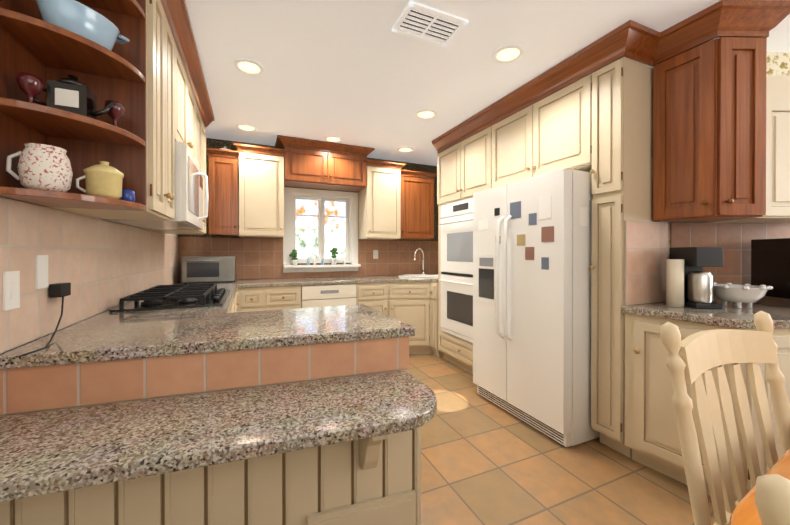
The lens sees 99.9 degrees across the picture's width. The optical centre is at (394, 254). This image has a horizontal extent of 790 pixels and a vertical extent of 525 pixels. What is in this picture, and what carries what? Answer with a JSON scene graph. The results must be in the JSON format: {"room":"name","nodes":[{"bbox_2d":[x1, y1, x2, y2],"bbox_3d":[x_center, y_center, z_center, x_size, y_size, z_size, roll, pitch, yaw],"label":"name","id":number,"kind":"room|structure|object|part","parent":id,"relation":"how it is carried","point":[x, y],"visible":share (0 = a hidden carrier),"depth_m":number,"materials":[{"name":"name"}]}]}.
{"room":"kitchen","nodes":[
{"label":"kitchen","id":0,"kind":"room"},
{"bbox_2d":[2,197,177,352],"bbox_3d":[-0.834,-0.033,0.028,0.100,2.520,8.000,0,0,-24],"label":"wall","id":1,"kind":"structure","parent":0,"point":[175,235],"depth_m":2.02,"materials":[{"name":"beige paint"}]},
{"bbox_2d":[0,0,146,210],"bbox_3d":[-1.103,-0.668,1.155,0.319,0.982,0.317,0,0,-24],"label":"corner shelf","id":2,"kind":"object","parent":1,"relation":"attached to","point":[32,42],"visible":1,"depth_m":1.20,"materials":[{"name":"brown wood"}]},
{"bbox_2d":[16,72,43,102],"bbox_3d":[-1.148,-0.509,1.046,0.060,0.100,0.060,0,0,-24],"label":"goblet","id":3,"kind":"object","parent":2,"relation":"on","point":[31,86],"visible":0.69,"depth_m":1.03,"materials":[{"name":"red glass"}]},
{"bbox_2d":[6,143,72,191],"bbox_3d":[-1.136,-0.271,1.069,0.144,0.145,0.121,0,0,-24],"label":"jug","id":4,"kind":"object","parent":2,"relation":"on","point":[43,167],"visible":0.9,"depth_m":1.03,"materials":[{"name":"ceramic"}]},
{"bbox_2d":[33,74,114,119],"bbox_3d":[-1.094,-0.534,1.136,0.202,0.150,0.095,0,0,-24],"label":"teapot","id":5,"kind":"object","parent":2,"relation":"on","point":[72,93],"visible":0.85,"depth_m":1.10,"materials":[{"name":"black ceramic"}]},
{"bbox_2d":[36,0,129,50],"bbox_3d":[-1.090,-0.775,1.148,0.233,0.112,0.233,0,0,-24],"label":"casserole","id":6,"kind":"object","parent":2,"relation":"on","point":[77,17],"visible":0.67,"depth_m":1.10,"materials":[{"name":"blue ceramic"}]},
{"bbox_2d":[76,161,123,198],"bbox_3d":[-1.060,-0.268,1.201,0.125,0.138,0.109,0,0,-24],"label":"jar","id":7,"kind":"object","parent":2,"relation":"on","point":[103,179],"visible":0.96,"depth_m":1.17,"materials":[{"name":"yellow ceramic"}]},
{"bbox_2d":[104,100,124,125],"bbox_3d":[-1.039,-0.509,1.231,0.060,0.100,0.060,0,0,-24],"label":"goblet","id":8,"kind":"object","parent":2,"relation":"on","point":[116,112],"visible":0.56,"depth_m":1.22,"materials":[{"name":"red glass"}]},
{"bbox_2d":[120,189,134,201],"bbox_3d":[-1.032,-0.224,1.279,0.052,0.048,0.049,0,0,-24],"label":"cup","id":9,"kind":"object","parent":2,"relation":"on","point":[128,195],"visible":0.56,"depth_m":1.26,"materials":[{"name":"blue ceramic"}]},
{"bbox_2d":[0,197,178,353],"bbox_3d":[-1.678,0.060,2.079,0.010,0.476,3.334,0,0,-24],"label":"backsplash","id":10,"kind":"structure","parent":1,"relation":"attached to","point":[100,266],"depth_m":1.42,"materials":[{"name":"tile"}]},
{"bbox_2d":[3,271,19,310],"bbox_3d":[-1.214,0.114,1.052,0.009,0.120,0.070,0,0,-24],"label":"electrical outlet plate","id":11,"kind":"object","parent":10,"relation":"attached to","point":[11,289],"depth_m":1.04,"materials":[{"name":"white plastic"}]},
{"bbox_2d":[35,255,47,288],"bbox_3d":[-1.283,0.063,1.207,0.006,0.120,0.070,0,0,-24],"label":"electrical outlet plate","id":12,"kind":"object","parent":10,"relation":"attached to","point":[41,261],"depth_m":1.20,"materials":[{"name":"white plastic"}]},
{"bbox_2d":[18,283,70,356],"bbox_3d":[-1.199,0.206,1.146,0.047,0.186,0.423,0,0,-35],"label":"power adapter","id":13,"kind":"object","parent":10,"relation":"attached to","point":[62,290],"visible":0.98,"depth_m":1.25,"materials":[{"name":"black plastic"}]},
{"bbox_2d":[46,0,214,234],"bbox_3d":[-1.513,-0.738,2.197,0.407,1.115,1.921,0,0,-24],"label":"upper cabinet","id":14,"kind":"object","parent":1,"relation":"attached to","point":[178,106],"visible":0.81,"depth_m":1.66,"materials":[{"name":"beige paint"}]},
{"bbox_2d":[102,141,208,229],"bbox_3d":[-1.450,-0.398,2.105,0.447,0.433,0.760,0,0,-24],"label":"microwave","id":15,"kind":"object","parent":14,"relation":"attached to","point":[189,174],"visible":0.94,"depth_m":1.92,"materials":[{"name":"white plastic"},{"name":"dark glass"}]},
{"bbox_2d":[178,138,437,279],"bbox_3d":[-0.839,-0.048,4.344,3.580,2.520,0.100,0,0,-24],"label":"wall","id":16,"kind":"structure","parent":0,"point":[214,143],"depth_m":4.23,"materials":[{"name":"paper"}]},
{"bbox_2d":[206,147,229,235],"bbox_3d":[-1.865,-0.651,3.631,0.380,0.890,0.365,0,0,-24],"label":"upper cabinet","id":17,"kind":"object","parent":16,"relation":"attached to","point":[219,159],"depth_m":3.48,"materials":[{"name":"brown wood"}]},
{"bbox_2d":[230,143,289,237],"bbox_3d":[-1.515,-0.681,3.769,0.560,0.970,0.395,0,0,-24],"label":"upper cabinet","id":18,"kind":"object","parent":16,"relation":"attached to","point":[248,184],"depth_m":3.60,"materials":[{"name":"beige wood"}]},
{"bbox_2d":[179,237,437,280],"bbox_3d":[-0.811,0.049,4.293,3.364,0.483,0.012,0,0,-24],"label":"backsplash","id":19,"kind":"structure","parent":16,"relation":"attached to","point":[259,258],"depth_m":4.04,"materials":[{"name":"tile"}]},
{"bbox_2d":[373,250,377,258],"bbox_3d":[-0.263,0.002,4.525,0.070,0.120,0.006,0,0,-24],"label":"outlet","id":20,"kind":"object","parent":19,"relation":"attached to","point":[375,254],"visible":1,"depth_m":4.52,"materials":[{"name":"white plastic"}]},
{"bbox_2d":[283,187,360,272],"bbox_3d":[-0.927,-0.298,4.232,0.950,1.042,0.228,0,0,-24],"label":"window","id":21,"kind":"structure","parent":16,"relation":"in","point":[321,197],"depth_m":4.28,"materials":[{"name":"white wood"}]},
{"bbox_2d":[289,249,297,264],"bbox_3d":[-1.232,0.036,4.037,0.111,0.192,0.085,0,0,-24],"label":"plant","id":22,"kind":"object","parent":21,"relation":"on","point":[293,254],"visible":0.98,"depth_m":4.02,"materials":[{"name":"green plant"}]},
{"bbox_2d":[307,258,345,264],"bbox_3d":[-0.864,0.087,4.202,0.496,0.090,0.040,0,0,-24],"label":"bottle","id":23,"kind":"object","parent":21,"relation":"on","point":[322,262],"visible":0.94,"depth_m":4.13,"materials":[{"name":"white glass"}]},
{"bbox_2d":[330,248,338,264],"bbox_3d":[-0.774,0.024,4.242,0.114,0.215,0.080,0,0,-24],"label":"plant","id":24,"kind":"object","parent":21,"relation":"on","point":[334,253],"visible":1,"depth_m":4.22,"materials":[{"name":"green plant"}]},
{"bbox_2d":[274,135,377,191],"bbox_3d":[-0.852,-1.065,4.043,1.126,0.476,0.426,0,0,-24],"label":"upper cabinet","id":25,"kind":"object","parent":16,"relation":"attached to","point":[304,163],"depth_m":3.90,"materials":[{"name":"brown wood"}]},
{"bbox_2d":[354,160,405,239],"bbox_3d":[-0.203,-0.683,4.348,0.560,0.970,0.395,0,0,-24],"label":"upper cabinet","id":26,"kind":"object","parent":16,"relation":"attached to","point":[382,208],"depth_m":4.22,"materials":[{"name":"beige wood"}]},
{"bbox_2d":[406,170,436,238],"bbox_3d":[0.240,-0.654,4.560,0.610,0.890,0.365,0,0,-24],"label":"upper cabinet","id":27,"kind":"object","parent":16,"relation":"attached to","point":[419,185],"depth_m":4.44,"materials":[{"name":"brown wood"}]},
{"bbox_2d":[185,0,789,165],"bbox_3d":[1.039,-1.326,0.906,9.800,0.060,8.100,0,0,-24],"label":"ceiling","id":28,"kind":"structure","parent":0,"point":[355,72],"depth_m":2.21,"materials":[{"name":"white paint"}]},
{"bbox_2d":[236,124,256,131],"bbox_3d":[-1.519,-1.298,3.405,0.200,0.011,0.200,0,0,-24],"label":"recessed light","id":29,"kind":"object","parent":28,"relation":"in","point":[248,127],"visible":0.98,"depth_m":3.39,"materials":[{"name":"white"}]},
{"bbox_2d":[233,58,264,74],"bbox_3d":[-1.008,-1.294,2.297,0.200,0.011,0.200,0,0,-24],"label":"recessed light","id":30,"kind":"object","parent":28,"relation":"in","point":[248,66],"visible":0.96,"depth_m":2.28,"materials":[{"name":"white"}]},
{"bbox_2d":[324,136,341,141],"bbox_3d":[-0.697,-1.299,3.746,0.200,0.011,0.200,0,0,-24],"label":"recessed light","id":31,"kind":"object","parent":28,"relation":"in","point":[332,138],"visible":0.96,"depth_m":3.74,"materials":[{"name":"white"}]},
{"bbox_2d":[398,147,413,151],"bbox_3d":[0.131,-1.300,4.123,0.200,0.011,0.200,0,0,-24],"label":"recessed light","id":32,"kind":"object","parent":28,"relation":"in","point":[405,149],"visible":0.98,"depth_m":4.11,"materials":[{"name":"white"}]},
{"bbox_2d":[415,109,436,118],"bbox_3d":[0.287,-1.297,3.077,0.200,0.011,0.200,0,0,-24],"label":"recessed light","id":33,"kind":"object","parent":28,"relation":"in","point":[425,114],"visible":1,"depth_m":3.07,"materials":[{"name":"white"}]},
{"bbox_2d":[392,0,467,46],"bbox_3d":[0.194,-1.292,1.877,0.360,0.013,0.240,0,0,-24],"label":"ceiling vent","id":34,"kind":"object","parent":28,"relation":"in","point":[416,20],"visible":1,"depth_m":1.86,"materials":[{"name":"white"}]},
{"bbox_2d":[492,44,523,62],"bbox_3d":[0.731,-1.294,2.147,0.200,0.011,0.200,0,0,-24],"label":"recessed light","id":35,"kind":"object","parent":28,"relation":"in","point":[509,53],"visible":1,"depth_m":2.13,"materials":[{"name":"white"}]},
{"bbox_2d":[404,354,714,524],"bbox_3d":[1.039,1.254,0.915,9.800,0.060,8.100,0,0,-24],"label":"floor","id":36,"kind":"structure","parent":0,"point":[484,461],"depth_m":1.83,"materials":[{"name":"tile"}]},
{"bbox_2d":[0,337,420,524],"bbox_3d":[-0.640,0.783,1.352,1.320,0.879,0.799,0,0,-24],"label":"base cabinet","id":37,"kind":"object","parent":36,"relation":"on","point":[333,484],"depth_m":1.12,"materials":[{"name":"beige paint"}]},
{"bbox_3d":[-0.573,0.413,1.199,1.326,0.137,0.012,0,0,-18],"label":"kitchen peninsula tile strip","id":38,"kind":"part","parent":37,"relation":"part of","materials":[{"name":"orange tile"}]},
{"bbox_2d":[0,370,436,501],"bbox_3d":[-0.507,0.504,1.007,1.330,0.040,0.388,0,0,-18],"label":"countertop","id":39,"kind":"structure","parent":37,"relation":"on","point":[47,452],"depth_m":0.93,"materials":[{"name":"stone"}]},
{"bbox_2d":[208,304,414,351],"bbox_3d":[-0.390,0.322,1.552,0.737,0.040,0.685,0,0,-24],"label":"countertop","id":40,"kind":"structure","parent":37,"relation":"on","point":[344,323],"depth_m":1.38,"materials":[{"name":"stone"}]},
{"bbox_2d":[359,435,387,469],"bbox_3d":[-0.074,0.642,1.100,0.050,0.232,0.195,0,0,-18],"label":"corbel","id":41,"kind":"object","parent":37,"relation":"attached to","point":[369,450],"visible":0.58,"depth_m":1.10,"materials":[{"name":"beige paint"}]},
{"bbox_2d":[232,292,236,312],"bbox_3d":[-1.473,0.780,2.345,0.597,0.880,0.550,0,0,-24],"label":"base cabinet","id":42,"kind":"object","parent":36,"relation":"on","point":[233,308],"depth_m":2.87,"materials":[{"name":"beige paint"}]},
{"bbox_2d":[0,286,239,369],"bbox_3d":[-1.287,0.321,1.928,0.600,0.040,2.100,0,0,-24],"label":"countertop","id":43,"kind":"structure","parent":42,"relation":"on","point":[107,335],"depth_m":1.18,"materials":[{"name":"stone"}]},
{"bbox_2d":[109,283,229,311],"bbox_3d":[-1.415,0.266,2.221,0.520,0.064,0.880,0,0,-24],"label":"cooktop","id":44,"kind":"object","parent":43,"relation":"in","point":[158,297],"visible":1,"depth_m":1.97,"materials":[{"name":"black metal"}]},
{"bbox_2d":[236,287,263,311],"bbox_3d":[-1.578,0.775,3.614,0.264,0.880,0.637,0,0,-24],"label":"base cabinet","id":45,"kind":"object","parent":36,"relation":"on","point":[250,299],"depth_m":3.33,"materials":[{"name":"beige paint"}]},
{"bbox_2d":[264,286,300,310],"bbox_3d":[-1.289,0.775,3.742,0.368,0.880,0.637,0,0,-24],"label":"base cabinet","id":46,"kind":"object","parent":36,"relation":"on","point":[286,297],"depth_m":3.45,"materials":[{"name":"beige paint"}]},
{"bbox_2d":[301,284,355,307],"bbox_3d":[-0.839,0.776,3.939,0.600,0.875,0.626,0,0,-24],"label":"dishwasher","id":47,"kind":"object","parent":36,"relation":"on","point":[326,295],"visible":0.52,"depth_m":3.65,"materials":[{"name":"beige metal"}]},
{"bbox_2d":[356,282,387,314],"bbox_3d":[-0.382,0.773,4.142,0.385,0.880,0.637,0,0,-24],"label":"base cabinet","id":48,"kind":"object","parent":36,"relation":"on","point":[374,296],"depth_m":3.86,"materials":[{"name":"beige paint"}]},
{"bbox_2d":[171,274,437,287],"bbox_3d":[-0.629,0.314,3.869,3.373,0.040,0.909,0,0,-24],"label":"countertop","id":49,"kind":"structure","parent":48,"relation":"on","point":[248,283],"depth_m":3.73,"materials":[{"name":"stone"}]},
{"bbox_2d":[182,256,235,282],"bbox_3d":[-1.975,0.159,3.550,0.480,0.270,0.377,0,0,-24],"label":"toaster oven","id":50,"kind":"object","parent":49,"relation":"on","point":[206,268],"visible":1,"depth_m":3.41,"materials":[{"name":"silver metal"}]},
{"bbox_2d":[398,274,437,277],"bbox_3d":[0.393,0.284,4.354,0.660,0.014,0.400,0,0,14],"label":"sink","id":51,"kind":"object","parent":49,"relation":"in","point":[420,275],"visible":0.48,"depth_m":4.35,"materials":[{"name":"white ceramic"}]},
{"bbox_2d":[414,248,424,274],"bbox_3d":[0.408,0.095,4.462,0.379,0.361,0.174,0,0,-24],"label":"sink faucet","id":52,"kind":"object","parent":49,"relation":"on","point":[422,273],"visible":0.81,"depth_m":4.51,"materials":[{"name":"silver metal"}]},
{"bbox_2d":[388,282,442,356],"bbox_3d":[0.383,0.773,4.326,1.154,0.879,0.918,0,0,-24],"label":"base cabinet","id":53,"kind":"object","parent":36,"relation":"on","point":[415,304],"visible":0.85,"depth_m":3.95,"materials":[{"name":"beige paint"}]},
{"bbox_2d":[436,112,487,373],"bbox_3d":[1.016,-0.043,3.565,0.744,2.516,0.935,0,0,-24],"label":"tall cabinet","id":54,"kind":"object","parent":36,"relation":"on","point":[462,155],"depth_m":3.43,"materials":[{"name":"beige paint"}]},
{"bbox_2d":[439,198,472,342],"bbox_3d":[0.706,0.160,3.432,0.191,1.422,0.770,0,0,-24],"label":"wall oven","id":55,"kind":"object","parent":54,"relation":"in","point":[456,224],"visible":0.54,"depth_m":3.45,"materials":[{"name":"white metal"}]},
{"bbox_2d":[473,169,599,446],"bbox_3d":[1.165,0.337,2.598,0.807,1.738,0.907,0,0,-24],"label":"refrigerator","id":56,"kind":"object","parent":36,"relation":"on","point":[532,243],"visible":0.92,"depth_m":2.23,"materials":[{"name":"white enamelled metal"},{"name":"white plastic"},{"name":"dark plastic"}]},
{"bbox_2d":[588,28,679,457],"bbox_3d":[1.626,-0.038,2.184,0.744,2.516,0.185,0,0,-24],"label":"tall cabinet","id":57,"kind":"object","parent":36,"relation":"on","point":[588,108],"depth_m":2.01,"materials":[{"name":"beige paint"}]},
{"bbox_2d":[488,48,587,188],"bbox_3d":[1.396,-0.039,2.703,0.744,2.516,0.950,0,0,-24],"label":"upper cabinet","id":58,"kind":"object","parent":57,"relation":"attached to","point":[541,128],"depth_m":2.46,"materials":[{"name":"beige paint"}]},
{"bbox_2d":[624,313,719,494],"bbox_3d":[2.241,0.781,2.111,1.792,0.880,0.425,0,0,-24],"label":"base cabinet","id":59,"kind":"object","parent":36,"relation":"on","point":[651,438],"depth_m":1.82,"materials":[{"name":"beige paint"}]},
{"bbox_2d":[623,301,789,328],"bbox_3d":[2.278,0.321,1.832,1.900,0.040,0.605,0,0,-1],"label":"countertop","id":60,"kind":"structure","parent":59,"relation":"on","point":[729,315],"depth_m":1.72,"materials":[{"name":"stone"}]},
{"bbox_2d":[666,259,683,306],"bbox_3d":[1.612,0.164,1.910,0.080,0.270,0.079,0,0,-24],"label":"paper towel roll","id":61,"kind":"object","parent":60,"relation":"on","point":[674,282],"visible":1,"depth_m":1.88,"materials":[{"name":"beige paper"}]},
{"bbox_2d":[670,247,722,307],"bbox_3d":[1.737,0.129,1.923,0.150,0.340,0.183,0,0,-1],"label":"coffee maker","id":62,"kind":"object","parent":60,"relation":"on","point":[698,286],"visible":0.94,"depth_m":1.85,"materials":[{"name":"black plastic"}]},
{"bbox_2d":[713,282,772,307],"bbox_3d":[1.952,0.235,1.895,0.276,0.129,0.260,0,0,-24],"label":"bowl","id":63,"kind":"object","parent":60,"relation":"on","point":[737,295],"visible":0.85,"depth_m":1.84,"materials":[{"name":"white ceramic"}]},
{"bbox_2d":[751,238,789,307],"bbox_3d":[2.307,0.104,1.945,0.200,0.390,0.230,0,0,-1],"label":"appliance","id":64,"kind":"object","parent":60,"relation":"on","point":[770,262],"visible":0.79,"depth_m":1.94,"materials":[{"name":"black plastic"},{"name":"black glass"}]},
{"bbox_2d":[660,311,789,524],"bbox_3d":[1.020,0.703,0.711,0.592,1.050,0.580,0,0,-24],"label":"chair","id":65,"kind":"object","parent":36,"relation":"on","point":[693,359],"visible":0.94,"depth_m":0.92,"materials":[{"name":"paint"}]},
{"bbox_2d":[720,326,789,500],"bbox_3d":[2.453,0.782,1.646,1.779,0.880,0.750,0,0,-24],"label":"base cabinet","id":66,"kind":"object","parent":36,"relation":"on","point":[781,337],"depth_m":1.53,"materials":[{"name":"beige paint"}]},
{"bbox_2d":[730,449,789,524],"bbox_3d":[1.320,0.851,0.386,1.500,0.750,1.100,0,0,-30],"label":"dining table","id":67,"kind":"object","parent":36,"relation":"on","point":[745,512],"visible":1,"depth_m":0.63,"materials":[{"name":"brown wood"}]},
{"bbox_2d":[755,474,789,524],"bbox_3d":[0.597,0.726,0.081,0.547,1.008,0.568,0,0,8],"label":"chair","id":68,"kind":"object","parent":36,"relation":"on","point":[772,497],"visible":1,"depth_m":0.33,"materials":[{"name":"paint"}]},
{"bbox_2d":[669,52,789,258],"bbox_3d":[3.090,-0.040,2.201,2.667,2.520,0.100,0,0,-1],"label":"wall","id":69,"kind":"structure","parent":0,"point":[778,63],"depth_m":2.14,"materials":[{"name":"paint"}]},
{"bbox_2d":[624,220,667,304],"bbox_3d":[1.542,0.049,2.031,0.423,0.498,0.012,0,0,-24],"label":"backsplash","id":70,"kind":"structure","parent":69,"relation":"attached to","point":[645,250],"depth_m":2.01,"materials":[{"name":"tile"}]},
{"bbox_2d":[653,37,766,222],"bbox_3d":[1.828,-0.679,1.927,0.420,0.954,0.417,0,0,-24],"label":"upper cabinet","id":71,"kind":"object","parent":69,"relation":"attached to","point":[709,131],"visible":1,"depth_m":1.78,"materials":[{"name":"brown wood"}]},
{"bbox_2d":[670,223,789,300],"bbox_3d":[2.519,0.049,2.135,1.510,0.498,0.012,0,0,-1],"label":"backsplash","id":72,"kind":"structure","parent":69,"relation":"attached to","point":[733,240],"depth_m":2.12,"materials":[{"name":"tile"}]},
{"bbox_2d":[705,75,789,222],"bbox_3d":[2.287,-0.589,1.946,0.620,0.779,0.351,0,0,-1],"label":"upper cabinet","id":73,"kind":"object","parent":69,"relation":"attached to","point":[777,148],"visible":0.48,"depth_m":1.80,"materials":[{"name":"beige paint"}]},
{"label":"outside","id":74,"kind":"structure","parent":0,"visible":0},
{"bbox_2d":[296,199,344,257],"bbox_3d":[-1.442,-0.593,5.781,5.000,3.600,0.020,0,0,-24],"label":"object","id":75,"kind":"structure","parent":74,"point":[306,236],"depth_m":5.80,"materials":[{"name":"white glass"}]}
]}

